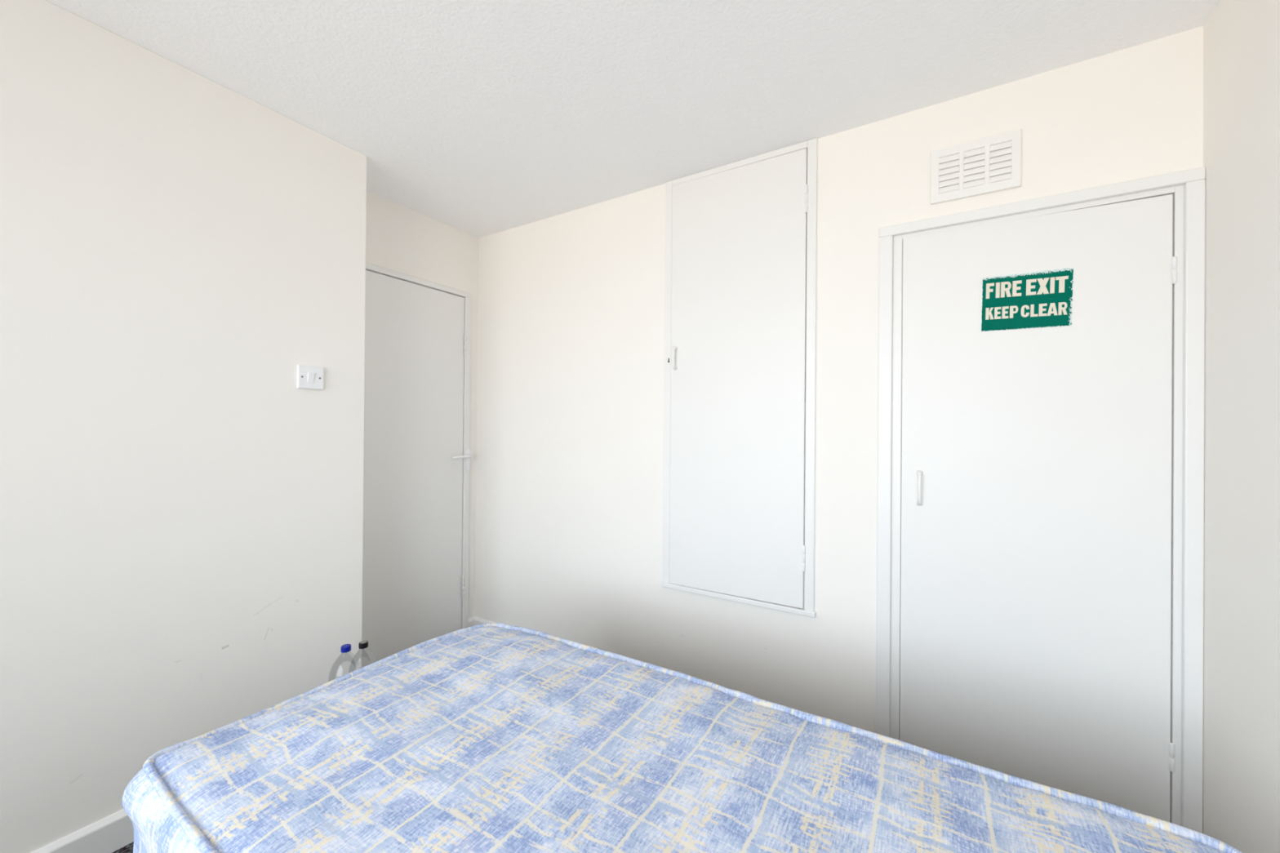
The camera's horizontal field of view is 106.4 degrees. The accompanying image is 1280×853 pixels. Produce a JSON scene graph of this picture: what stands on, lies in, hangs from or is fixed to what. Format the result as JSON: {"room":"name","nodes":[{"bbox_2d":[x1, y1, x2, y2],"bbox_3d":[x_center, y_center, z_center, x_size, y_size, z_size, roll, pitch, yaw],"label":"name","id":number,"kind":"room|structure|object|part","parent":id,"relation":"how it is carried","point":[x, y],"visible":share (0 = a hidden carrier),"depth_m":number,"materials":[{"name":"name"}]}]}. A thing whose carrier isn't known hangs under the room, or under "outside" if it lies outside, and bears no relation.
{"room":"bedroom","nodes":[
{"label":"bedroom","id":0,"kind":"room"},
{"bbox_2d":[112,841,133,852],"bbox_3d":[-0.655,1.268,0.696,3.409,0.080,3.950,0,0,31],"label":"floor","id":1,"kind":"structure","parent":0,"point":[128,848],"depth_m":1.39,"materials":[{"name":"grey carpet"}]},
{"bbox_3d":[0.003,1.090,0.911,1.876,0.289,0.898,0,0,31],"label":"bed base","id":2,"kind":"object","parent":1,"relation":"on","visible":0},
{"bbox_2d":[121,622,1242,852],"bbox_3d":[0.002,0.825,0.912,1.988,0.247,0.998,0,0,31],"label":"mattress","id":3,"kind":"object","parent":2,"relation":"on","point":[491,737],"visible":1,"depth_m":0.96,"materials":[{"name":"blue fabric"}]},
{"bbox_2d":[0,0,366,852],"bbox_3d":[-1.972,0.038,0.934,0.299,2.360,2.672,0,0,31],"label":"wall","id":4,"kind":"structure","parent":0,"point":[181,519],"depth_m":1.46,"materials":[{"name":"beige paint"}]},
{"bbox_2d":[31,808,133,852],"bbox_3d":[-1.845,1.169,0.848,0.018,0.100,2.672,0,0,31],"label":"baseboard","id":5,"kind":"structure","parent":4,"relation":"attached to","point":[114,832],"depth_m":1.35,"materials":[{"name":"white paint"}]},
{"bbox_2d":[297,364,323,389],"bbox_3d":[-1.248,-0.186,1.815,0.019,0.086,0.086,0,0,31],"label":"light switch","id":6,"kind":"object","parent":4,"relation":"attached to","point":[308,376],"visible":1,"depth_m":1.81,"materials":[{"name":"white plastic"}]},
{"bbox_2d":[340,644,351,653],"bbox_3d":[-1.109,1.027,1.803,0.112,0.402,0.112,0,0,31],"label":"cap","id":7,"kind":"object","parent":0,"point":[345,648],"visible":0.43,"depth_m":1.79,"materials":[{"name":"blue plastic"}]},
{"bbox_2d":[358,640,368,648],"bbox_3d":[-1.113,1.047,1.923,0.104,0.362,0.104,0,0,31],"label":"cap","id":8,"kind":"object","parent":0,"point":[363,644],"visible":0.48,"depth_m":1.91,"materials":[{"name":"black plastic"}]},
{"bbox_2d":[365,191,478,618],"bbox_3d":[-1.273,0.049,2.486,0.120,2.360,0.950,0,0,31],"label":"wall","id":9,"kind":"structure","parent":0,"point":[400,238],"depth_m":2.62,"materials":[{"name":"beige paint"}]},
{"bbox_2d":[361,262,472,667],"bbox_3d":[-1.222,0.224,2.502,0.172,2.012,0.776,0,0,31],"label":"door","id":10,"kind":"structure","parent":9,"relation":"in","point":[418,455],"depth_m":2.51,"materials":[{"name":"white paint"}]},
{"bbox_3d":[-1.019,0.171,2.719,0.050,0.020,0.140,0,0,31],"label":"lever","id":11,"kind":"part","parent":10,"relation":"part of","materials":[{"name":"white plastic"}]},
{"bbox_3d":[-0.998,0.195,2.794,0.008,0.125,0.046,0,0,31],"label":"handle","id":12,"kind":"part","parent":10,"relation":"part of","materials":[{"name":"white plastic"}]},
{"bbox_2d":[467,617,475,627],"bbox_3d":[-0.997,1.183,2.820,0.018,0.100,0.043,0,0,31],"label":"baseboard","id":13,"kind":"structure","parent":9,"relation":"attached to","point":[471,622],"depth_m":2.82,"materials":[{"name":"white paint"}]},
{"bbox_2d":[46,0,1220,238],"bbox_3d":[-0.635,-1.181,0.704,3.409,0.100,3.950,0,0,31],"label":"ceiling","id":14,"kind":"structure","parent":0,"point":[477,118],"depth_m":1.50,"materials":[{"name":"white paint"}]},
{"bbox_2d":[475,26,1203,733],"bbox_3d":[0.286,0.061,2.164,3.279,2.360,0.120,0,0,31],"label":"wall","id":15,"kind":"structure","parent":0,"point":[571,404],"depth_m":2.12,"materials":[{"name":"beige paint"}]},
{"bbox_2d":[474,616,494,625],"bbox_3d":[-0.068,1.188,2.290,2.155,0.100,0.018,0,0,31],"label":"baseboard","id":16,"kind":"structure","parent":15,"relation":"attached to","point":[478,620],"depth_m":2.81,"materials":[{"name":"white paint"}]},
{"bbox_2d":[661,137,817,617],"bbox_3d":[0.413,-0.192,2.048,0.670,1.851,0.130,0,0,31],"label":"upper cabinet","id":17,"kind":"object","parent":15,"relation":"attached to","point":[741,236],"visible":1,"depth_m":1.99,"materials":[{"name":"white paint"}]},
{"bbox_3d":[0.154,-0.307,2.147,0.018,0.108,0.026,0,0,31],"label":"handle","id":18,"kind":"part","parent":17,"relation":"part of","materials":[{"name":"white paint"}]},
{"bbox_3d":[0.393,0.723,2.025,0.670,0.021,0.038,0,0,31],"label":"trim","id":19,"kind":"part","parent":17,"relation":"part of","materials":[{"name":"white paint"}]},
{"bbox_2d":[930,128,1021,204],"bbox_3d":[1.111,-0.859,1.592,0.247,0.183,0.013,0,0,31],"label":"air vent","id":20,"kind":"object","parent":15,"relation":"in","point":[993,163],"visible":1,"depth_m":1.58,"materials":[{"name":"paint"}]},
{"bbox_2d":[875,166,1205,833],"bbox_3d":[1.227,0.265,1.564,0.804,1.962,0.146,0,0,31],"label":"door","id":21,"kind":"structure","parent":15,"relation":"in","point":[1040,582],"depth_m":1.48,"materials":[{"name":"white paint"}]},
{"bbox_3d":[0.967,0.214,1.656,0.018,0.124,0.032,0,0,31],"label":"handle","id":22,"kind":"part","parent":21,"relation":"part of","materials":[{"name":"white paint"}]},
{"bbox_2d":[981,267,1073,331],"bbox_3d":[1.225,-0.400,1.521,0.227,0.178,0.002,2,0,31],"label":"exit sign","id":23,"kind":"object","parent":21,"relation":"attached to","point":[1042,299],"visible":1,"depth_m":1.52,"materials":[{"name":"green plastic"}]},
{"bbox_2d":[1202,0,1279,852],"bbox_3d":[0.695,0.057,-0.203,0.120,2.360,3.500,0,0,31],"label":"wall","id":24,"kind":"structure","parent":0,"point":[1241,784],"depth_m":1.15,"materials":[{"name":"beige paint"}]}
]}

